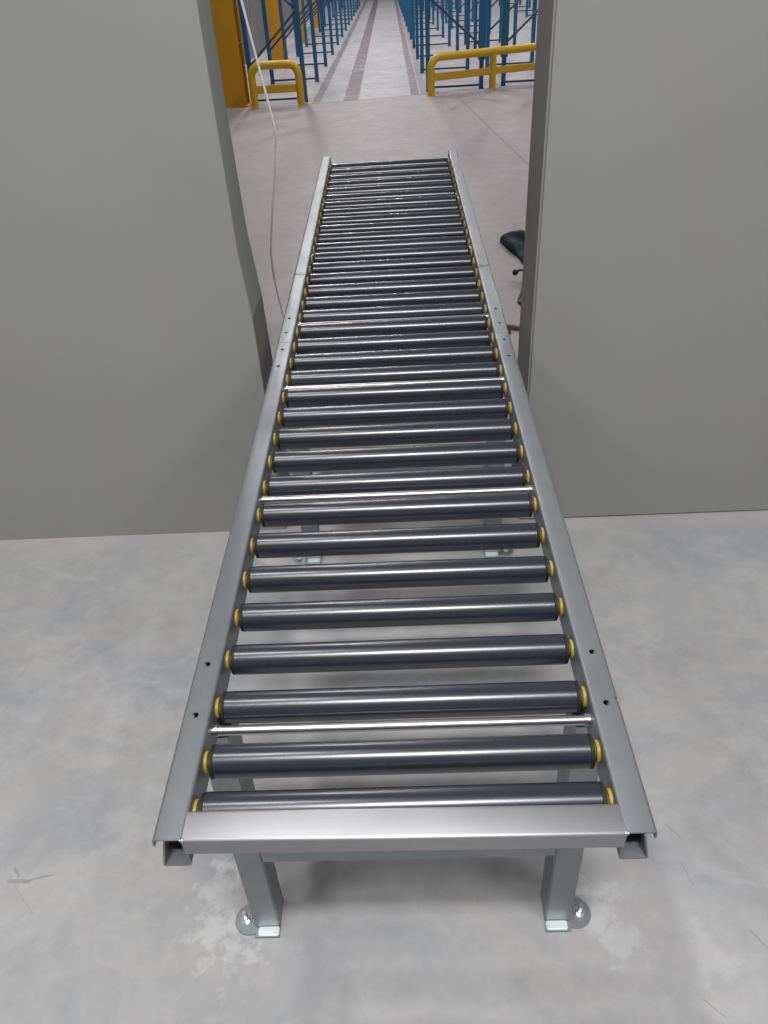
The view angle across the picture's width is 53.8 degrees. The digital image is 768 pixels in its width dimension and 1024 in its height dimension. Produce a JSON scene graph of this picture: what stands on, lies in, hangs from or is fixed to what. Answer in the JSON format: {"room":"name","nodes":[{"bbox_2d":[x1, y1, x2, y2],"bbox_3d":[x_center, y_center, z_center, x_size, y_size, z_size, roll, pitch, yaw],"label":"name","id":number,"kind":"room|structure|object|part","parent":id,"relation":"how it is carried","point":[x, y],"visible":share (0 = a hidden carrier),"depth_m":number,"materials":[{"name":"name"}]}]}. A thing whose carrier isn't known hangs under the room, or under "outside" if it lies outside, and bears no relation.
{"room":"distribution center","nodes":[
{"label":"distribution center","id":0,"kind":"room"},
{"bbox_2d":[240,0,283,318],"bbox_3d":[-0.510,-2.226,2.118,0.408,4.099,1.418,2,37,8],"label":"hanging cord","id":1,"kind":"object","parent":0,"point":[241,1],"visible":0.75,"depth_m":2.51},
{"bbox_2d":[236,0,326,63],"bbox_3d":[-2.785,-22.259,27.228,0.115,7.000,65.920,-2,36,2],"label":"wall","id":2,"kind":"structure","parent":0,"point":[253,8],"depth_m":15.71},
{"bbox_2d":[0,0,767,1023],"bbox_3d":[2.154,-18.476,27.674,14.000,0.120,73.500,-2,36,2],"label":"floor","id":3,"kind":"structure","parent":0,"point":[101,637],"depth_m":1.74,"materials":[{"name":"concrete"}]},
{"bbox_2d":[209,0,250,107],"bbox_3d":[-2.080,-7.665,8.414,0.345,5.600,0.340,-2,36,2],"label":"steel column","id":4,"kind":"structure","parent":3,"relation":"on","point":[225,17],"depth_m":9.61,"materials":[{"name":"yellow metal"}]},
{"bbox_3d":[-1.939,-5.414,10.061,0.345,0.014,0.340,-2,36,2],"label":"plate","id":5,"kind":"part","parent":4,"relation":"part of","materials":[{"name":"yellow paint"}]},
{"bbox_2d":[238,0,308,104],"bbox_3d":[-1.490,-7.174,8.795,0.758,4.300,0.090,-2,36,2],"label":"frame","id":6,"kind":"object","parent":3,"relation":"on","point":[295,7],"visible":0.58,"depth_m":9.63,"materials":[{"name":"blue paint"}]},
{"bbox_3d":[-1.835,-7.163,8.805,0.055,4.294,0.070,-2,36,2],"label":"post","id":7,"kind":"part","parent":6,"relation":"part of","materials":[{"name":"metal"}]},
{"bbox_3d":[-1.146,-7.190,8.782,0.055,4.294,0.070,-2,36,2],"label":"post","id":8,"kind":"part","parent":6,"relation":"part of","materials":[{"name":"blue metal"}]},
{"bbox_2d":[248,60,305,108],"bbox_3d":[-1.381,-5.469,9.662,0.724,0.518,0.124,-1,36,3],"label":"guard rail","id":9,"kind":"object","parent":3,"relation":"on","point":[298,88],"visible":0.94,"depth_m":9.64,"materials":[{"name":"yellow metal"}]},
{"bbox_2d":[265,0,289,60],"bbox_3d":[-2.127,-10.970,12.934,0.315,5.600,0.340,-2,36,2],"label":"steel column","id":10,"kind":"structure","parent":3,"relation":"on","point":[272,9],"depth_m":14.13,"materials":[{"name":"yellow metal"}]},
{"bbox_2d":[261,0,319,84],"bbox_3d":[-1.484,-8.380,10.441,0.758,4.300,0.090,-2,36,2],"label":"frame","id":11,"kind":"object","parent":3,"relation":"on","point":[263,4],"visible":1,"depth_m":11.34,"materials":[{"name":"paint"}]},
{"bbox_3d":[-1.829,-8.368,10.450,0.055,4.294,0.070,-2,36,2],"label":"post","id":12,"kind":"part","parent":11,"relation":"part of","materials":[{"name":"blue metal"}]},
{"bbox_3d":[-1.139,-8.395,10.428,0.055,4.294,0.070,-2,36,2],"label":"post","id":13,"kind":"part","parent":11,"relation":"part of","materials":[{"name":"blue metal"}]},
{"bbox_2d":[278,0,327,66],"bbox_3d":[-1.478,-9.585,12.087,0.758,4.300,0.090,-2,36,2],"label":"frame","id":14,"kind":"object","parent":3,"relation":"on","point":[284,37],"visible":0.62,"depth_m":13.02,"materials":[{"name":"paint"}]},
{"bbox_3d":[-1.822,-9.574,12.097,0.055,4.294,0.070,-2,36,2],"label":"post","id":15,"kind":"part","parent":14,"relation":"part of","materials":[{"name":"blue metal"}]},
{"bbox_3d":[-1.133,-9.600,12.074,0.055,4.294,0.070,-2,36,2],"label":"post","id":16,"kind":"part","parent":14,"relation":"part of","materials":[{"name":"blue metal"}]},
{"bbox_2d":[298,0,308,42],"bbox_3d":[-2.014,-13.130,15.876,0.260,5.600,0.340,-2,36,2],"label":"steel column","id":17,"kind":"structure","parent":3,"relation":"on","point":[300,6],"depth_m":17.21,"materials":[{"name":"metal"}]},
{"bbox_2d":[291,0,333,56],"bbox_3d":[-1.471,-10.790,13.733,0.758,4.300,0.090,-2,36,2],"label":"frame","id":18,"kind":"object","parent":3,"relation":"on","point":[292,1],"visible":0.67,"depth_m":14.72,"materials":[{"name":"paint"}]},
{"bbox_3d":[-1.816,-10.779,13.743,0.055,4.294,0.070,-2,36,2],"label":"post","id":19,"kind":"part","parent":18,"relation":"part of","materials":[{"name":"blue metal"}]},
{"bbox_3d":[-1.127,-10.805,13.720,0.055,4.294,0.070,-2,36,2],"label":"post","id":20,"kind":"part","parent":18,"relation":"part of","materials":[{"name":"blue metal"}]},
{"bbox_2d":[312,0,317,27],"bbox_3d":[-2.073,-16.081,19.913,0.270,5.600,0.340,-2,36,2],"label":"steel column","id":21,"kind":"structure","parent":3,"relation":"on","point":[315,16],"depth_m":21.31,"materials":[{"name":"metal"}]},
{"bbox_2d":[301,0,339,46],"bbox_3d":[-1.465,-11.995,15.379,0.758,4.300,0.090,-2,36,2],"label":"frame","id":22,"kind":"object","parent":3,"relation":"on","point":[302,1],"visible":0.91,"depth_m":16.39,"materials":[{"name":"paint"}]},
{"bbox_3d":[-1.810,-11.984,15.389,0.055,4.294,0.070,-2,36,2],"label":"post","id":23,"kind":"part","parent":22,"relation":"part of","materials":[{"name":"blue metal"}]},
{"bbox_3d":[-1.121,-12.010,15.366,0.055,4.294,0.070,-2,36,2],"label":"post","id":24,"kind":"part","parent":22,"relation":"part of","materials":[{"name":"blue metal"}]},
{"bbox_2d":[313,0,343,36],"bbox_3d":[-1.459,-13.200,17.025,0.758,4.300,0.090,-2,36,2],"label":"frame","id":25,"kind":"object","parent":3,"relation":"on","point":[340,7],"visible":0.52,"depth_m":18.04,"materials":[{"name":"paint"}]},
{"bbox_3d":[-1.114,-13.215,17.012,0.055,4.294,0.070,-2,36,2],"label":"post","id":26,"kind":"part","parent":25,"relation":"part of","materials":[{"name":"blue metal"}]},
{"bbox_2d":[316,0,346,31],"bbox_3d":[-1.452,-14.405,18.671,0.758,4.300,0.090,-2,36,2],"label":"frame","id":27,"kind":"object","parent":3,"relation":"on","point":[344,6],"visible":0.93,"depth_m":19.73,"materials":[{"name":"paint"}]},
{"bbox_3d":[-1.797,-14.394,18.681,0.055,4.294,0.070,-2,36,2],"label":"post","id":28,"kind":"part","parent":27,"relation":"part of","materials":[{"name":"blue metal"}]},
{"bbox_3d":[-1.108,-14.420,18.659,0.055,4.294,0.070,-2,36,2],"label":"post","id":29,"kind":"part","parent":27,"relation":"part of","materials":[{"name":"blue metal"}]},
{"bbox_2d":[322,0,349,26],"bbox_3d":[-1.446,-15.610,20.317,0.758,4.300,0.090,-2,36,2],"label":"frame","id":30,"kind":"object","parent":3,"relation":"on","point":[348,14],"visible":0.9,"depth_m":21.40,"materials":[{"name":"paint"}]},
{"bbox_3d":[-1.791,-15.599,20.327,0.055,4.294,0.070,-2,36,2],"label":"post","id":31,"kind":"part","parent":30,"relation":"part of","materials":[{"name":"blue metal"}]},
{"bbox_3d":[-1.102,-15.626,20.305,0.055,4.294,0.070,-2,36,2],"label":"post","id":32,"kind":"part","parent":30,"relation":"part of","materials":[{"name":"blue metal"}]},
{"bbox_2d":[328,0,352,21],"bbox_3d":[-1.440,-16.815,21.963,0.758,4.300,0.090,-2,36,2],"label":"frame","id":33,"kind":"object","parent":3,"relation":"on","point":[351,18],"visible":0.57,"depth_m":23.06,"materials":[{"name":"paint"}]},
{"bbox_3d":[-1.095,-16.831,21.951,0.055,4.294,0.070,-2,36,2],"label":"post","id":34,"kind":"part","parent":33,"relation":"part of","materials":[{"name":"blue metal"}]},
{"bbox_2d":[331,0,354,17],"bbox_3d":[-1.433,-18.020,23.610,0.758,4.300,0.090,-2,36,2],"label":"frame","id":35,"kind":"object","parent":3,"relation":"on","point":[353,14],"visible":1,"depth_m":24.75,"materials":[{"name":"paint"}]},
{"bbox_2d":[336,0,356,12],"bbox_3d":[-1.427,-19.225,25.256,0.758,4.300,0.090,-2,36,2],"label":"frame","id":36,"kind":"object","parent":3,"relation":"on","point":[355,0],"visible":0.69,"depth_m":26.39,"materials":[{"name":"paint"}]},
{"bbox_2d":[278,150,510,354],"bbox_3d":[0.040,-0.765,2.899,0.678,0.770,1.848,-2,36,2],"label":"conveyor","id":37,"kind":"object","parent":3,"relation":"on","point":[392,254],"visible":1,"depth_m":2.41,"materials":[{"name":"black metal"}]},
{"bbox_3d":[-0.260,-1.004,2.726,0.039,0.150,1.845,-2,36,2],"label":"rail","id":38,"kind":"part","parent":37,"relation":"part of","materials":[{"name":"grey metal"}]},
{"bbox_3d":[0.024,-0.536,2.123,0.538,0.018,0.018,-2,36,2],"label":"tie rod","id":39,"kind":"part","parent":37,"relation":"part of","materials":[{"name":"silver metal"}]},
{"bbox_3d":[0.309,-1.026,2.708,0.039,0.150,1.845,-2,36,2],"label":"rail","id":40,"kind":"part","parent":37,"relation":"part of","materials":[{"name":"grey metal"}]},
{"bbox_2d":[152,332,656,937],"bbox_3d":[0.037,0.222,1.628,0.678,0.679,1.371,-2,36,2],"label":"conveyor","id":41,"kind":"object","parent":3,"relation":"on","point":[305,393],"visible":1,"depth_m":1.21,"materials":[{"name":"grey metal"}]},
{"bbox_3d":[-0.261,0.000,1.472,0.039,0.107,1.364,-2,36,2],"label":"rail","id":42,"kind":"part","parent":41,"relation":"part of","materials":[{"name":"grey metal"}]},
{"bbox_3d":[-0.235,0.544,1.292,0.048,0.576,0.055,-2,36,2],"label":"leg","id":43,"kind":"part","parent":41,"relation":"part of","materials":[{"name":"metal"}]},
{"bbox_3d":[-0.241,0.782,1.458,0.088,0.004,0.076,-2,36,2],"label":"foot plate","id":44,"kind":"part","parent":41,"relation":"part of","materials":[{"name":"metal"}]},
{"bbox_3d":[-0.233,-0.117,2.162,0.048,0.615,0.055,-2,36,2],"label":"leg","id":45,"kind":"part","parent":41,"relation":"part of","materials":[{"name":"metal"}]},
{"bbox_3d":[-0.238,0.137,2.339,0.088,0.004,0.076,-2,36,2],"label":"foot plate","id":46,"kind":"part","parent":41,"relation":"part of","materials":[{"name":"metal"}]},
{"bbox_3d":[0.024,-0.310,1.840,0.538,0.018,0.018,-2,36,2],"label":"tie rod","id":47,"kind":"part","parent":41,"relation":"part of","materials":[{"name":"silver metal"}]},
{"bbox_3d":[0.023,-0.034,1.490,0.538,0.018,0.018,-2,36,2],"label":"tie rod","id":48,"kind":"part","parent":41,"relation":"part of","materials":[{"name":"silver metal"}]},
{"bbox_3d":[0.022,0.300,1.065,0.538,0.018,0.018,-2,36,2],"label":"tie rod","id":49,"kind":"part","parent":41,"relation":"part of","materials":[{"name":"silver metal"}]},
{"bbox_3d":[0.021,0.389,0.929,0.535,0.029,0.041,-2,36,2],"label":"plate","id":50,"kind":"part","parent":41,"relation":"part of","materials":[{"name":"silver metal"}]},
{"bbox_3d":[0.314,-0.138,2.144,0.048,0.615,0.055,-2,36,2],"label":"leg","id":51,"kind":"part","parent":41,"relation":"part of","materials":[{"name":"metal"}]},
{"bbox_3d":[0.351,0.114,2.320,0.088,0.004,0.076,-2,36,2],"label":"foot plate","id":52,"kind":"part","parent":41,"relation":"part of","materials":[{"name":"metal"}]},
{"bbox_3d":[0.347,0.759,1.439,0.088,0.004,0.076,-2,36,2],"label":"foot plate","id":53,"kind":"part","parent":41,"relation":"part of","materials":[{"name":"metal"}]},
{"bbox_3d":[0.312,0.522,1.274,0.048,0.576,0.055,-2,36,2],"label":"leg","id":54,"kind":"part","parent":41,"relation":"part of","materials":[{"name":"metal"}]},
{"bbox_3d":[0.307,-0.020,1.451,0.039,0.107,1.369,-2,36,2],"label":"rail","id":55,"kind":"part","parent":41,"relation":"part of","materials":[{"name":"grey metal"}]},
{"bbox_2d":[402,0,424,16],"bbox_3d":[0.850,-17.087,22.140,0.778,4.300,0.090,-2,36,2],"label":"frame","id":56,"kind":"object","parent":3,"relation":"on","point":[402,0],"visible":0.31,"depth_m":23.28,"materials":[{"name":"paint"}]},
{"bbox_2d":[403,0,430,20],"bbox_3d":[0.850,-15.882,20.494,0.778,4.300,0.090,-2,36,2],"label":"frame","id":57,"kind":"object","parent":3,"relation":"on","point":[403,0],"visible":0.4,"depth_m":21.58,"materials":[{"name":"paint"}]},
{"bbox_2d":[405,0,434,25],"bbox_3d":[0.850,-14.677,18.847,0.778,4.300,0.090,-2,36,2],"label":"frame","id":58,"kind":"object","parent":3,"relation":"on","point":[432,22],"visible":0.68,"depth_m":19.93,"materials":[{"name":"paint"}]},
{"bbox_3d":[0.495,-14.666,18.857,0.055,4.294,0.070,-2,36,2],"label":"post","id":59,"kind":"part","parent":58,"relation":"part of","materials":[{"name":"blue metal"}]},
{"bbox_3d":[1.204,-14.693,18.834,0.055,4.294,0.070,-2,36,2],"label":"post","id":60,"kind":"part","parent":58,"relation":"part of","materials":[{"name":"blue metal"}]},
{"bbox_2d":[407,0,438,31],"bbox_3d":[0.849,-13.472,17.201,0.778,4.300,0.090,-2,36,2],"label":"frame","id":61,"kind":"object","parent":3,"relation":"on","point":[437,1],"visible":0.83,"depth_m":18.28,"materials":[{"name":"paint"}]},
{"bbox_3d":[0.495,-13.461,17.211,0.055,4.294,0.070,-2,36,2],"label":"post","id":62,"kind":"part","parent":61,"relation":"part of","materials":[{"name":"blue metal"}]},
{"bbox_3d":[1.204,-13.488,17.188,0.055,4.294,0.070,-2,36,2],"label":"post","id":63,"kind":"part","parent":61,"relation":"part of","materials":[{"name":"blue metal"}]},
{"bbox_2d":[409,0,444,39],"bbox_3d":[0.849,-12.267,15.555,0.778,4.300,0.090,-2,36,2],"label":"frame","id":64,"kind":"object","parent":3,"relation":"on","point":[410,4],"visible":0.73,"depth_m":16.61,"materials":[{"name":"paint"}]},
{"bbox_3d":[0.494,-12.256,15.565,0.055,4.294,0.070,-2,36,2],"label":"post","id":65,"kind":"part","parent":64,"relation":"part of","materials":[{"name":"blue metal"}]},
{"bbox_3d":[1.203,-12.284,15.542,0.055,4.294,0.070,-2,36,2],"label":"post","id":66,"kind":"part","parent":64,"relation":"part of","materials":[{"name":"blue metal"}]},
{"bbox_2d":[411,0,450,47],"bbox_3d":[0.849,-11.063,13.909,0.778,4.300,0.090,-2,36,2],"label":"frame","id":67,"kind":"object","parent":3,"relation":"on","point":[412,1],"visible":0.84,"depth_m":14.95,"materials":[{"name":"paint"}]},
{"bbox_3d":[0.494,-11.051,13.918,0.055,4.294,0.070,-2,36,2],"label":"post","id":68,"kind":"part","parent":67,"relation":"part of","materials":[{"name":"blue metal"}]},
{"bbox_3d":[1.203,-11.079,13.896,0.055,4.294,0.070,-2,36,2],"label":"post","id":69,"kind":"part","parent":67,"relation":"part of","materials":[{"name":"blue metal"}]},
{"bbox_2d":[415,0,458,58],"bbox_3d":[0.848,-9.858,12.262,0.778,4.300,0.090,-2,36,2],"label":"frame","id":70,"kind":"object","parent":3,"relation":"on","point":[416,1],"visible":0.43,"depth_m":13.24,"materials":[{"name":"paint"}]},
{"bbox_3d":[0.494,-9.847,12.272,0.055,4.294,0.070,-2,36,2],"label":"post","id":71,"kind":"part","parent":70,"relation":"part of","materials":[{"name":"blue metal"}]},
{"bbox_3d":[1.203,-9.874,12.249,0.055,4.294,0.070,-2,36,2],"label":"post","id":72,"kind":"part","parent":70,"relation":"part of","materials":[{"name":"blue metal"}]},
{"bbox_2d":[419,0,469,72],"bbox_3d":[0.848,-8.653,10.616,0.778,4.300,0.090,-2,36,2],"label":"frame","id":73,"kind":"object","parent":3,"relation":"on","point":[422,69],"visible":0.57,"depth_m":11.59,"materials":[{"name":"blue paint"}]},
{"bbox_3d":[0.493,-8.642,10.626,0.055,4.294,0.070,-2,36,2],"label":"post","id":74,"kind":"part","parent":73,"relation":"part of","materials":[{"name":"blue metal"}]},
{"bbox_3d":[1.202,-8.669,10.603,0.055,4.294,0.070,-2,36,2],"label":"post","id":75,"kind":"part","parent":73,"relation":"part of","materials":[{"name":"blue metal"}]},
{"bbox_2d":[425,0,486,91],"bbox_3d":[0.854,-7.448,8.970,0.790,4.300,0.090,-2,36,2],"label":"frame","id":76,"kind":"object","parent":3,"relation":"on","point":[481,42],"visible":0.72,"depth_m":9.83,"materials":[{"name":"blue paint"}]},
{"bbox_3d":[0.493,-7.437,8.980,0.055,4.294,0.070,-2,36,2],"label":"post","id":77,"kind":"part","parent":76,"relation":"part of","materials":[{"name":"blue metal"}]},
{"bbox_3d":[1.202,-7.464,8.957,0.092,4.294,0.070,-2,36,2],"label":"post","id":78,"kind":"part","parent":76,"relation":"part of","materials":[{"name":"blue metal"}]},
{"bbox_2d":[445,0,473,23],"bbox_3d":[1.905,-14.801,18.926,0.768,4.300,0.090,-2,36,2],"label":"frame","id":79,"kind":"object","parent":3,"relation":"on","point":[472,13],"visible":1,"depth_m":20.05,"materials":[{"name":"paint"}]},
{"bbox_3d":[1.555,-14.790,18.936,0.055,4.294,0.070,-2,36,2],"label":"post","id":80,"kind":"part","parent":79,"relation":"part of","materials":[{"name":"blue metal"}]},
{"bbox_3d":[2.254,-14.817,18.913,0.055,4.294,0.070,-2,36,2],"label":"post","id":81,"kind":"part","parent":79,"relation":"part of","materials":[{"name":"blue metal"}]},
{"bbox_2d":[451,0,477,28],"bbox_3d":[1.898,-13.596,17.280,0.768,4.300,0.090,-2,36,2],"label":"frame","id":82,"kind":"object","parent":3,"relation":"on","point":[452,3],"visible":0.38,"depth_m":18.36,"materials":[{"name":"paint"}]},
{"bbox_3d":[1.549,-13.584,17.290,0.055,4.294,0.070,-2,36,2],"label":"post","id":83,"kind":"part","parent":82,"relation":"part of","materials":[{"name":"blue metal"}]},
{"bbox_2d":[459,0,491,33],"bbox_3d":[1.892,-12.390,15.634,0.768,4.300,0.090,-2,36,2],"label":"frame","id":84,"kind":"object","parent":3,"relation":"on","point":[491,0],"visible":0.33,"depth_m":16.74,"materials":[{"name":"paint"}]},
{"bbox_2d":[427,43,535,95],"bbox_3d":[1.442,-5.884,10.022,1.924,0.478,0.124,-15,38,-16],"label":"guard rail","id":85,"kind":"object","parent":3,"relation":"on","point":[492,52],"visible":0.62,"depth_m":9.89,"materials":[{"name":"yellow metal"}]},
{"bbox_3d":[1.444,-5.861,10.039,0.088,0.420,0.088,-16,38,-16],"label":"post","id":86,"kind":"part","parent":85,"relation":"part of","materials":[{"name":"yellow metal"}]},
{"bbox_2d":[464,0,501,44],"bbox_3d":[1.886,-11.185,13.988,0.768,4.300,0.090,-2,36,2],"label":"frame","id":87,"kind":"object","parent":3,"relation":"on","point":[499,39],"visible":0.52,"depth_m":15.03,"materials":[{"name":"paint"}]},
{"bbox_3d":[1.536,-11.174,13.998,0.055,4.294,0.070,-2,36,2],"label":"post","id":88,"kind":"part","parent":87,"relation":"part of","materials":[{"name":"blue metal"}]},
{"bbox_3d":[2.235,-11.201,13.975,0.055,4.294,0.070,-2,36,2],"label":"post","id":89,"kind":"part","parent":87,"relation":"part of","materials":[{"name":"blue metal"}]},
{"bbox_2d":[473,0,517,48],"bbox_3d":[1.879,-9.980,12.342,0.768,4.300,0.090,-2,36,2],"label":"frame","id":90,"kind":"object","parent":3,"relation":"on","point":[475,1],"visible":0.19,"depth_m":13.29,"materials":[{"name":"paint"}]},
{"bbox_3d":[1.530,-9.969,12.352,0.055,4.294,0.070,-2,36,2],"label":"post","id":91,"kind":"part","parent":90,"relation":"part of","materials":[{"name":"blue metal"}]},
{"bbox_3d":[2.229,-9.996,12.329,0.055,4.294,0.070,-2,36,2],"label":"post","id":92,"kind":"part","parent":90,"relation":"part of","materials":[{"name":"blue metal"}]},
{"bbox_2d":[485,0,536,67],"bbox_3d":[1.873,-8.775,10.696,0.768,4.300,0.090,-2,36,2],"label":"frame","id":93,"kind":"object","parent":3,"relation":"on","point":[488,12],"visible":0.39,"depth_m":11.64,"materials":[{"name":"blue paint"}]},
{"bbox_3d":[1.524,-8.764,10.706,0.055,4.294,0.070,-2,36,2],"label":"post","id":94,"kind":"part","parent":93,"relation":"part of","materials":[{"name":"blue metal"}]},
{"bbox_3d":[2.223,-8.791,10.683,0.055,4.294,0.070,-2,36,2],"label":"post","id":95,"kind":"part","parent":93,"relation":"part of","materials":[{"name":"blue metal"}]},
{"bbox_2d":[500,230,524,262],"bbox_3d":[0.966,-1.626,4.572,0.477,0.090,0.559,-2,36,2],"label":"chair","id":96,"kind":"object","parent":3,"relation":"on","point":[513,241],"visible":0.29,"depth_m":4.63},
{"bbox_2d":[506,324,519,329],"bbox_3d":[0.700,-0.890,3.647,0.220,0.023,0.031,5,37,12],"label":"batten","id":97,"kind":"object","parent":3,"relation":"on","point":[509,326],"visible":0.22,"depth_m":3.66,"materials":[{"name":"brown wood"}]},
{"bbox_2d":[512,269,522,303],"bbox_3d":[0.778,-1.237,4.072,0.152,0.070,0.503,-1,36,4],"label":"chair base","id":98,"kind":"object","parent":3,"relation":"on","point":[514,272],"visible":0.38,"depth_m":4.15,"materials":[{"name":"black plastic"}]},
{"bbox_3d":[0.744,-1.325,4.174,0.074,0.043,0.033,11,39,19],"label":"knob","id":99,"kind":"part","parent":98,"relation":"part of","materials":[{"name":"black plastic"}]},
{"bbox_3d":[0.813,-1.235,4.067,0.145,0.070,0.511,6,37,13],"label":"cord","id":100,"kind":"part","parent":98,"relation":"part of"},
{"bbox_2d":[500,0,537,85],"bbox_3d":[1.861,-7.570,9.050,0.780,4.300,0.090,-2,36,2],"label":"frame","id":101,"kind":"object","parent":3,"relation":"on","point":[505,39],"visible":0.58,"depth_m":9.94,"materials":[{"name":"blue paint"}]},
{"bbox_3d":[1.517,-7.559,9.060,0.092,4.294,0.070,-2,36,2],"label":"post","id":102,"kind":"part","parent":101,"relation":"part of","materials":[{"name":"blue metal"}]},
{"bbox_2d":[525,0,537,16],"bbox_3d":[4.114,-15.193,19.275,0.768,4.300,0.090,-2,36,2],"label":"frame","id":103,"kind":"object","parent":3,"relation":"on","point":[526,12],"visible":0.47,"depth_m":20.44,"materials":[{"name":"paint"}]},
{"bbox_3d":[3.764,-15.182,19.284,0.055,4.294,0.070,-2,36,2],"label":"post","id":104,"kind":"part","parent":103,"relation":"part of","materials":[{"name":"blue metal"}]},
{"bbox_2d":[0,0,767,539],"bbox_3d":[-0.048,-1.714,1.296,10.000,4.200,0.214,-2,36,2],"label":"wall","id":105,"kind":"structure","parent":0,"point":[136,361],"depth_m":1.96,"materials":[{"name":"grey paint"}]}
]}

